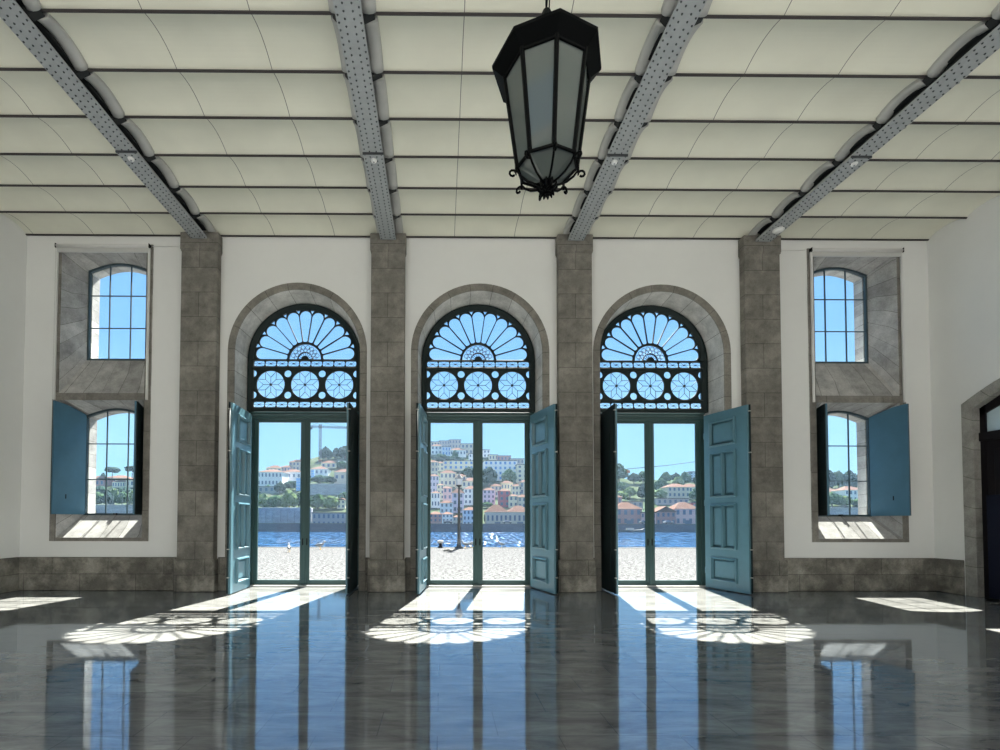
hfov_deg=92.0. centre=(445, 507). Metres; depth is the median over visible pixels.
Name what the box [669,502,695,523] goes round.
house
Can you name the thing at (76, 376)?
trim
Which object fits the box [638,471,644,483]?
tree
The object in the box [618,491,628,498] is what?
tree
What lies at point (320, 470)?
house
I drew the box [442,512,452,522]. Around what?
house
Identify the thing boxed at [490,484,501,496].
house
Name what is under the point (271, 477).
house
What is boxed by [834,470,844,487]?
tree
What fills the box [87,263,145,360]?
window
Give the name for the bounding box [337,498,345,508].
house
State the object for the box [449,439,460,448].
house
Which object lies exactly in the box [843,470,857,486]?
tree
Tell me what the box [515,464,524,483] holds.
house
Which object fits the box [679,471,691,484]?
tree
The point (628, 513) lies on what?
house
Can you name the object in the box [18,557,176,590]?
baseboard
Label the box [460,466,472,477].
tree
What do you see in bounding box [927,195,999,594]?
wall
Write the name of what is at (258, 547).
kerb
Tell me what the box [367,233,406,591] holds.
stone pilaster
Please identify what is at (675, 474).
tree
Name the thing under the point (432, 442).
house
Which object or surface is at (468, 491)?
house
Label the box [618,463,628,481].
tree
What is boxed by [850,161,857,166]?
smoke detector
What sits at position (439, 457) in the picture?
tree
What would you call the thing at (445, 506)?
house
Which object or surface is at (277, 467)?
house
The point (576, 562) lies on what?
stone pilaster
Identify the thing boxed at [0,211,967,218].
joist
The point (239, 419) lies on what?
shutter
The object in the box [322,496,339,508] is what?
tree
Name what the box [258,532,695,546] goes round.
river
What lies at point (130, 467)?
pine tree
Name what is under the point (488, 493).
house
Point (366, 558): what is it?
baseboard
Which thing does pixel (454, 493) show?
house
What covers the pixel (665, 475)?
tree
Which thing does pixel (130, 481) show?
house
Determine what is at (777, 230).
diffuser
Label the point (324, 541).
gull
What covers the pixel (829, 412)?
window
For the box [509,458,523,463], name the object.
house
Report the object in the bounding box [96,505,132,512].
wall
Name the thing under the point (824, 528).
trim
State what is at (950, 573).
baseboard
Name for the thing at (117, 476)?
house
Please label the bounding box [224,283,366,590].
trim
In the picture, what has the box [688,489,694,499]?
tree
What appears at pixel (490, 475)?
tree
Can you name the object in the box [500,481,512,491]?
house
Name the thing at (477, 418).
door
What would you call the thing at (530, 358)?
fanlight
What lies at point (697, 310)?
trim
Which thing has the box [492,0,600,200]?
hanging lantern
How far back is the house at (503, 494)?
275.57 m
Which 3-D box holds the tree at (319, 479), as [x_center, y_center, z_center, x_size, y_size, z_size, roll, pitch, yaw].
[-90.681,-19.410,346.498,13.062,8.455,11.438,0,-1,0]
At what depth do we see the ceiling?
7.87 m
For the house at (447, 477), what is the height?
16.357 m
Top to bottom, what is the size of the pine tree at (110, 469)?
14.746 m
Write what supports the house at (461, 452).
on the hillside
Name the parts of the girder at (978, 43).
plate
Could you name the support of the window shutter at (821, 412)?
attached to the wall at (250, 266)
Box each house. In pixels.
[96,476,112,486]
[107,475,131,480]
[112,480,125,486]
[126,478,132,486]
[259,469,288,485]
[259,486,280,492]
[266,465,281,470]
[281,465,291,471]
[283,469,301,480]
[289,459,301,470]
[310,466,331,475]
[311,512,345,522]
[321,461,336,467]
[334,469,345,483]
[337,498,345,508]
[431,441,439,445]
[431,444,441,454]
[431,460,438,474]
[431,474,439,491]
[431,491,440,507]
[431,511,441,522]
[436,484,444,499]
[438,462,443,470]
[439,440,449,445]
[439,470,456,486]
[440,500,452,513]
[442,446,450,455]
[442,486,452,501]
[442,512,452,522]
[443,460,472,470]
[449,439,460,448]
[450,448,465,456]
[451,489,463,512]
[453,515,462,522]
[455,474,465,487]
[460,443,472,454]
[462,478,472,488]
[462,507,472,523]
[463,486,472,504]
[468,453,472,459]
[483,449,489,456]
[483,460,516,480]
[483,488,494,503]
[484,505,507,523]
[488,454,497,459]
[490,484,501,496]
[497,455,510,459]
[497,489,509,506]
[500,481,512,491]
[507,506,524,523]
[508,494,517,507]
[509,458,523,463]
[510,484,521,495]
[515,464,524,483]
[517,495,524,507]
[518,480,524,494]
[618,502,641,523]
[623,501,643,507]
[640,512,656,523]
[653,498,689,504]
[655,506,676,523]
[660,484,689,497]
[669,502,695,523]
[685,484,694,490]
[831,486,857,499]
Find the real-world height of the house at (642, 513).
6.919 m
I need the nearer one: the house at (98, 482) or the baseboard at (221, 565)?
the baseboard at (221, 565)
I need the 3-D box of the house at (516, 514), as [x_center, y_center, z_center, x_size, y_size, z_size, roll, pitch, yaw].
[32.935,4.207,217.391,11.126,10.140,9.081,0,-1,0]
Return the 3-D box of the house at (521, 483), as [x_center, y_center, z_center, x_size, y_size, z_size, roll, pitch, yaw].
[52.081,-10.718,313.060,8.656,14.768,7.105,0,-1,0]
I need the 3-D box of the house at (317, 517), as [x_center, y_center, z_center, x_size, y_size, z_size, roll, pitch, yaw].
[-49.913,5.886,214.574,17.158,7.411,10.600,0,-1,0]
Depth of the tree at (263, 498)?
266.31 m
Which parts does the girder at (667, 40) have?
plate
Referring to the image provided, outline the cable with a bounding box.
[629,461,694,468]
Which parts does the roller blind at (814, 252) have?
guide rail, guide rail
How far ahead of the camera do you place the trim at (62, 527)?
10.99 m
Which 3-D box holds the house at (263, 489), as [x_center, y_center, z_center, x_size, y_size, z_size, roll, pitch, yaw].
[-116.854,-9.689,323.864,15.140,8.497,12.232,0,-1,0]
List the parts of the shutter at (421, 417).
edge rod, panel, panel, panel, panel, panel, panel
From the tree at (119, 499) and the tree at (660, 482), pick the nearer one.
the tree at (119, 499)
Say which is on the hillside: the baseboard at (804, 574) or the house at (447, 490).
the house at (447, 490)
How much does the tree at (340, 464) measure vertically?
8.388 m
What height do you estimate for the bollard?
0.440 m
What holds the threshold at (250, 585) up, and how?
attached to the wall at (250, 266)
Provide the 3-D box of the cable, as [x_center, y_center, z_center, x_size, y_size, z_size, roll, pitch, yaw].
[164.276,-31.828,357.101,77.978,12.321,50.348,0,-1,0]
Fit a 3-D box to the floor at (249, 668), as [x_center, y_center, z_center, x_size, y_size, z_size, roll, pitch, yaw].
[1.135,1.872,4.576,22.580,0.300,14.230,0,-1,0]
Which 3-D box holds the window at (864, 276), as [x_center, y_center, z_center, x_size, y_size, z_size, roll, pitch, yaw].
[9.478,-4.659,11.659,1.520,2.355,0.055,0,-1,0]
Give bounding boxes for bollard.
[437,540,443,547]
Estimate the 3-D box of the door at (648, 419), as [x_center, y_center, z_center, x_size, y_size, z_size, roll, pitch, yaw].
[4.969,-0.196,11.692,2.769,4.214,0.145,0,-1,0]
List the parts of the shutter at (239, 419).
edge rod, panel, panel, panel, panel, panel, panel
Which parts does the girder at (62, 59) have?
plate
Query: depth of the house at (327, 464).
393.30 m
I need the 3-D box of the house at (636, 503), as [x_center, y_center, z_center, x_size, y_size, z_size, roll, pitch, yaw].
[107.807,0.427,276.495,9.721,7.922,7.896,0,-1,0]
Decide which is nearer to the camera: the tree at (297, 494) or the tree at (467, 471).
the tree at (297, 494)
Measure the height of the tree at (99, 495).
10.219 m
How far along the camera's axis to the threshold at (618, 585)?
11.50 m
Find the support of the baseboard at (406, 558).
attached to the wall at (250, 266)
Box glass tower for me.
[296,478,299,490]
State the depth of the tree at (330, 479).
343.80 m
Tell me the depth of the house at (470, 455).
412.93 m
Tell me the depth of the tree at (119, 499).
275.04 m
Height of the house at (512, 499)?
11.945 m
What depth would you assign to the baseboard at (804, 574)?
10.91 m
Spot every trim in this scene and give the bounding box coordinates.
[49,397,150,540]
[52,245,153,396]
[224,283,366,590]
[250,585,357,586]
[410,284,549,590]
[426,585,529,586]
[593,284,731,590]
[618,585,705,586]
[806,248,902,399]
[809,399,908,541]
[961,378,999,596]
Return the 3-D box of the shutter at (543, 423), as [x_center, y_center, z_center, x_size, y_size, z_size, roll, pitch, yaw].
[2.202,-0.178,10.882,0.140,4.090,1.260,0,-2,-15]
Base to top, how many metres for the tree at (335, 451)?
11.671 m
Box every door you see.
[249,412,359,584]
[425,412,533,584]
[600,413,705,584]
[979,395,999,597]
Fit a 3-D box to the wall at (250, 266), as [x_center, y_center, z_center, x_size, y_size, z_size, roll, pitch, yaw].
[0.795,-2.404,11.382,21.580,8.600,0.800,0,-1,0]
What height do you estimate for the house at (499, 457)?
9.734 m
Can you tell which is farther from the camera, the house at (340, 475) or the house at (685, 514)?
the house at (340, 475)
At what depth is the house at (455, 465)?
390.90 m
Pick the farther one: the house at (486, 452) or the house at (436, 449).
the house at (436, 449)
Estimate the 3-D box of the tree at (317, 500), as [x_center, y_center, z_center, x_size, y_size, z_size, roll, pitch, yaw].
[-71.297,-2.487,268.647,10.079,10.535,9.576,0,-1,0]
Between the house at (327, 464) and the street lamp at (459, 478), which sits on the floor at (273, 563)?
the street lamp at (459, 478)
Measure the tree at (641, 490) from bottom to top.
11.552 m
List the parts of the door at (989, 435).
transom pane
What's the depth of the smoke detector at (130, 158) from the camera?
8.39 m
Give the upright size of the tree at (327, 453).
13.748 m
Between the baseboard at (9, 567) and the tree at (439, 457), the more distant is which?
the tree at (439, 457)
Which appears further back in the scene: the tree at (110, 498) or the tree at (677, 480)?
the tree at (677, 480)
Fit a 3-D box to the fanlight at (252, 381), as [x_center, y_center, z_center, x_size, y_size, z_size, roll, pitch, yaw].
[-3.384,-3.612,11.599,2.728,2.601,0.130,0,-1,0]
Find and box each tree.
[96,485,110,493]
[96,492,103,504]
[100,492,114,504]
[104,467,120,477]
[110,488,118,496]
[114,491,126,504]
[118,487,132,492]
[124,466,132,477]
[125,491,132,504]
[259,493,269,507]
[267,495,281,507]
[274,481,285,491]
[280,490,298,507]
[284,481,295,489]
[296,492,299,507]
[310,475,326,483]
[310,494,324,508]
[319,446,332,459]
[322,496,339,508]
[325,476,336,483]
[333,448,338,457]
[337,461,345,467]
[338,446,345,458]
[338,492,345,498]
[431,454,447,461]
[446,456,463,459]
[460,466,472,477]
[483,467,497,485]
[483,502,492,506]
[501,468,516,482]
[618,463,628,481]
[618,482,628,490]
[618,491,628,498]
[623,487,636,497]
[627,473,639,483]
[637,484,644,497]
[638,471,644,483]
[654,478,668,489]
[654,489,667,497]
[660,472,671,480]
[671,477,683,484]
[672,472,679,479]
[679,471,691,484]
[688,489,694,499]
[829,470,835,487]
[829,492,843,506]
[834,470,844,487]
[840,496,853,505]
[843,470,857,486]
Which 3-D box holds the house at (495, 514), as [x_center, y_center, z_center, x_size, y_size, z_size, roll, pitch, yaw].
[22.936,4.009,217.146,10.675,10.521,8.720,0,-1,0]
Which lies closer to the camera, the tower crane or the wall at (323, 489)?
the wall at (323, 489)
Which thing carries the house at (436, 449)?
on the hillside
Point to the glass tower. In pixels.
(297, 479)
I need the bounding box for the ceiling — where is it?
[0,0,999,238]
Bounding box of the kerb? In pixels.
[258,547,695,547]
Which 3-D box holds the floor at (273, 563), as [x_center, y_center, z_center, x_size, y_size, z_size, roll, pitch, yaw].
[0.717,5.196,20.507,180.000,5.880,17.740,0,-1,0]
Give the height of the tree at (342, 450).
13.381 m
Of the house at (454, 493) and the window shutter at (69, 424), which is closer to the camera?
the window shutter at (69, 424)
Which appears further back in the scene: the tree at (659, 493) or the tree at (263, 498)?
the tree at (659, 493)
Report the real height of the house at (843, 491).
14.461 m
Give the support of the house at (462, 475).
on the hillside
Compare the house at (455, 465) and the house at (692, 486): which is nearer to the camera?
the house at (692, 486)
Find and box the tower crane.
[311,423,346,461]
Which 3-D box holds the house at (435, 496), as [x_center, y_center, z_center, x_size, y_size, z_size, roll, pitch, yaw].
[-5.570,-2.452,275.124,6.000,13.638,6.900,0,-1,0]
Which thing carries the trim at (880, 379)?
attached to the wall at (250, 266)
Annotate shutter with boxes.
[50,401,86,513]
[133,401,143,513]
[226,402,251,593]
[345,402,358,593]
[415,403,427,593]
[530,404,557,593]
[600,403,617,593]
[703,404,753,593]
[816,403,828,515]
[869,404,910,515]
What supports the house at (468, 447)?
on the hillside
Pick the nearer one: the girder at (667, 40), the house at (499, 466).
the girder at (667, 40)
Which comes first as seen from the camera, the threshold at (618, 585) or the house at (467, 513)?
the threshold at (618, 585)
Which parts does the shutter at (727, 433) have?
panel, panel, panel, panel, panel, panel, edge rod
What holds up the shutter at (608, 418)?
attached to the wall at (250, 266)
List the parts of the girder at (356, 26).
plate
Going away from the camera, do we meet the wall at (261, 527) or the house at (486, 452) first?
the wall at (261, 527)
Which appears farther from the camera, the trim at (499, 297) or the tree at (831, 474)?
the tree at (831, 474)
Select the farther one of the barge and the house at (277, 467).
the house at (277, 467)
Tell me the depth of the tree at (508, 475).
341.04 m
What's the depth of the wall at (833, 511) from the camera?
253.38 m
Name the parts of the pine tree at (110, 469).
crown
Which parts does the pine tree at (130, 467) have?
crown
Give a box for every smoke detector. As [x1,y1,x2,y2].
[127,156,134,161]
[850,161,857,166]
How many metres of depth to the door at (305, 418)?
11.61 m
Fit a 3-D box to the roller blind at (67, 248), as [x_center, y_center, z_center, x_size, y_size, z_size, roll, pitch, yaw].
[-7.808,-4.226,10.906,2.179,3.570,0.095,0,-1,0]
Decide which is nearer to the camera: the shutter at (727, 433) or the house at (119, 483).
the shutter at (727, 433)
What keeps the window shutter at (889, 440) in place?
attached to the wall at (250, 266)
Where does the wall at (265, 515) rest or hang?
on the hillside
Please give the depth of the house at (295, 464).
386.92 m
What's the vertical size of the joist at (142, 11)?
0.060 m
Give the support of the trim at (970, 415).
attached to the wall at (963, 257)
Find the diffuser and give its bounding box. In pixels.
[773,228,783,233]
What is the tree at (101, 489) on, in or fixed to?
on the hillside
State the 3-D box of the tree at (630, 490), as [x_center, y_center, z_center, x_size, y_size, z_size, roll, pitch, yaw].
[116.797,-8.637,304.314,9.004,8.969,8.157,0,-1,0]
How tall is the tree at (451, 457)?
8.570 m
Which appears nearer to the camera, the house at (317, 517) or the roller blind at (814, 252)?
the roller blind at (814, 252)
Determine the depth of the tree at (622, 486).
316.80 m
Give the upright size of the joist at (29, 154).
0.060 m
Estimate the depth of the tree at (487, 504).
270.44 m
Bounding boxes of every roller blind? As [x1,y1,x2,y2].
[52,243,150,399]
[809,247,905,402]
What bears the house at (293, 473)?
on the hillside
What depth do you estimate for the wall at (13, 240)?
10.59 m
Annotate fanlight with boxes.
[247,304,359,411]
[422,304,534,412]
[600,305,707,412]
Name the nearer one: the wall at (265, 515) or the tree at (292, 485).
the wall at (265, 515)
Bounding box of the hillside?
[98,455,857,523]
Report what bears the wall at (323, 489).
on the hillside
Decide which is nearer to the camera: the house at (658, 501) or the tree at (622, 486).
the house at (658, 501)
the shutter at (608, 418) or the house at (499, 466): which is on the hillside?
the house at (499, 466)
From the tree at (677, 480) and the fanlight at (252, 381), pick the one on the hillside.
the tree at (677, 480)
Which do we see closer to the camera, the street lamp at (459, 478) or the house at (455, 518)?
the street lamp at (459, 478)
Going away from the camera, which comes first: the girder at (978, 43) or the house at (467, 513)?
the girder at (978, 43)
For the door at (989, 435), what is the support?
in the wall at (963, 257)
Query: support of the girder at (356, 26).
attached to the ceiling
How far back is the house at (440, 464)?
387.67 m
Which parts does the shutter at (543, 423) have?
panel, panel, panel, panel, panel, panel, edge rod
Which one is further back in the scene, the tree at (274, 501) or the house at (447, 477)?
the house at (447, 477)
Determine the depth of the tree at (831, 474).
330.62 m
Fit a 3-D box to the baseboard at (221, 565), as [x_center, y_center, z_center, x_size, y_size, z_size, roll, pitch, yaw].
[-5.051,1.499,10.847,0.165,0.750,0.085,0,-1,0]
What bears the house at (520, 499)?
on the hillside
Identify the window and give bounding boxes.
[83,408,141,514]
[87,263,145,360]
[814,267,868,363]
[827,411,871,516]
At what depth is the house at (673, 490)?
304.44 m
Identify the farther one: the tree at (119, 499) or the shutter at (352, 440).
the tree at (119, 499)
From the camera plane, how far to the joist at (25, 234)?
11.04 m
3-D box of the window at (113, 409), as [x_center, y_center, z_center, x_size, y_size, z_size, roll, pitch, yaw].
[-7.818,-1.089,11.417,1.520,2.556,0.111,0,-1,0]
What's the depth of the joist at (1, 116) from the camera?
7.80 m
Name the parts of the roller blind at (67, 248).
guide rail, guide rail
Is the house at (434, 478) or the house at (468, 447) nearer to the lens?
the house at (434, 478)
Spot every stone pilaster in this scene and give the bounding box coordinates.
[173,232,222,591]
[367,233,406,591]
[555,234,595,591]
[738,235,787,591]
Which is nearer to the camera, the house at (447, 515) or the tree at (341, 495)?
the house at (447, 515)
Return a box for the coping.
[258,523,695,524]
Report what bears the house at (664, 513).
on the hillside
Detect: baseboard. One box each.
[0,557,18,593]
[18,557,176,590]
[218,557,224,590]
[365,557,369,590]
[405,557,409,590]
[785,558,935,590]
[935,558,964,594]
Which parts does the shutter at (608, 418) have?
edge rod, frame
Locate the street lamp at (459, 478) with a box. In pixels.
[455,472,462,548]
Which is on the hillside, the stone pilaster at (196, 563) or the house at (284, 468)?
the house at (284, 468)
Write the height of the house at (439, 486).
14.253 m
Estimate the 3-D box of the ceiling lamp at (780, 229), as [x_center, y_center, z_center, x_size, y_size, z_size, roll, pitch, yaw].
[7.239,-6.013,10.431,0.236,0.058,0.236,0,-1,0]
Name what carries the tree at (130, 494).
on the hillside
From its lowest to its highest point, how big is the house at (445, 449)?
12.689 m
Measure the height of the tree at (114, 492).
11.859 m
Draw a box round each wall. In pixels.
[0,214,26,558]
[19,236,934,558]
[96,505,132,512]
[258,507,312,522]
[258,524,695,531]
[310,484,345,494]
[830,508,857,514]
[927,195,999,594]
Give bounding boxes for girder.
[0,0,215,238]
[328,0,402,239]
[563,0,712,240]
[748,2,999,241]
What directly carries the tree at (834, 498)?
on the hillside
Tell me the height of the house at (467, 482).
12.148 m
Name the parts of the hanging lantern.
glass pane, glass, glass, glass pane, glass, glass, glass, glass, glass pane, glass pane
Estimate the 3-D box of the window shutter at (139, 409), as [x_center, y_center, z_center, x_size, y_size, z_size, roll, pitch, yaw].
[-6.979,-1.098,11.027,0.076,2.515,0.818,0,-2,-15]
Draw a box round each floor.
[0,587,999,749]
[258,548,695,579]
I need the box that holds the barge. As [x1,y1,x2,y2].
[618,528,644,531]
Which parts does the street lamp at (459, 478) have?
lantern glass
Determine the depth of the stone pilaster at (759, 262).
10.83 m
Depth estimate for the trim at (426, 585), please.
11.45 m
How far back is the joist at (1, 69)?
6.98 m
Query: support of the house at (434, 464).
on the hillside
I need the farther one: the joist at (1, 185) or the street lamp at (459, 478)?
the street lamp at (459, 478)
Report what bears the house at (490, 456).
on the hillside
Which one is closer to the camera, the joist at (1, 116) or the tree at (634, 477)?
the joist at (1, 116)
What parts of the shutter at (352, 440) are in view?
frame, edge rod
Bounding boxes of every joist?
[0,68,999,78]
[0,115,999,124]
[0,153,999,161]
[0,184,999,192]
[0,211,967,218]
[25,234,928,240]
[41,8,990,20]
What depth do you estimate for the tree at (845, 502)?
274.57 m
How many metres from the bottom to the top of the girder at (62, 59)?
0.333 m
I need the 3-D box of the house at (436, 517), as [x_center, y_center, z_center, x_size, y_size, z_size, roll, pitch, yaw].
[-4.362,5.509,216.004,6.666,7.449,6.900,0,-1,0]
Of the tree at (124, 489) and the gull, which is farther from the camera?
the tree at (124, 489)
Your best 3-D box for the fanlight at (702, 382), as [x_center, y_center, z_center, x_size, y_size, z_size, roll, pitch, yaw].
[4.976,-3.596,11.658,2.728,2.601,0.130,0,-1,0]
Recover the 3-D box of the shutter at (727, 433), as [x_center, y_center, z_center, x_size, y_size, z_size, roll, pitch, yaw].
[6.387,-0.170,10.913,0.140,4.090,1.260,1,-2,-15]
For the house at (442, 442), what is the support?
on the hillside
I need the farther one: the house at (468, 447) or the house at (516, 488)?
the house at (468, 447)
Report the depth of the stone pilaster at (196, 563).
10.74 m
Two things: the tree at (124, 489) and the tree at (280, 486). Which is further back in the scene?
the tree at (280, 486)
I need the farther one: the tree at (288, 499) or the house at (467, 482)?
the house at (467, 482)
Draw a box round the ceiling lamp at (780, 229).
[772,226,784,233]

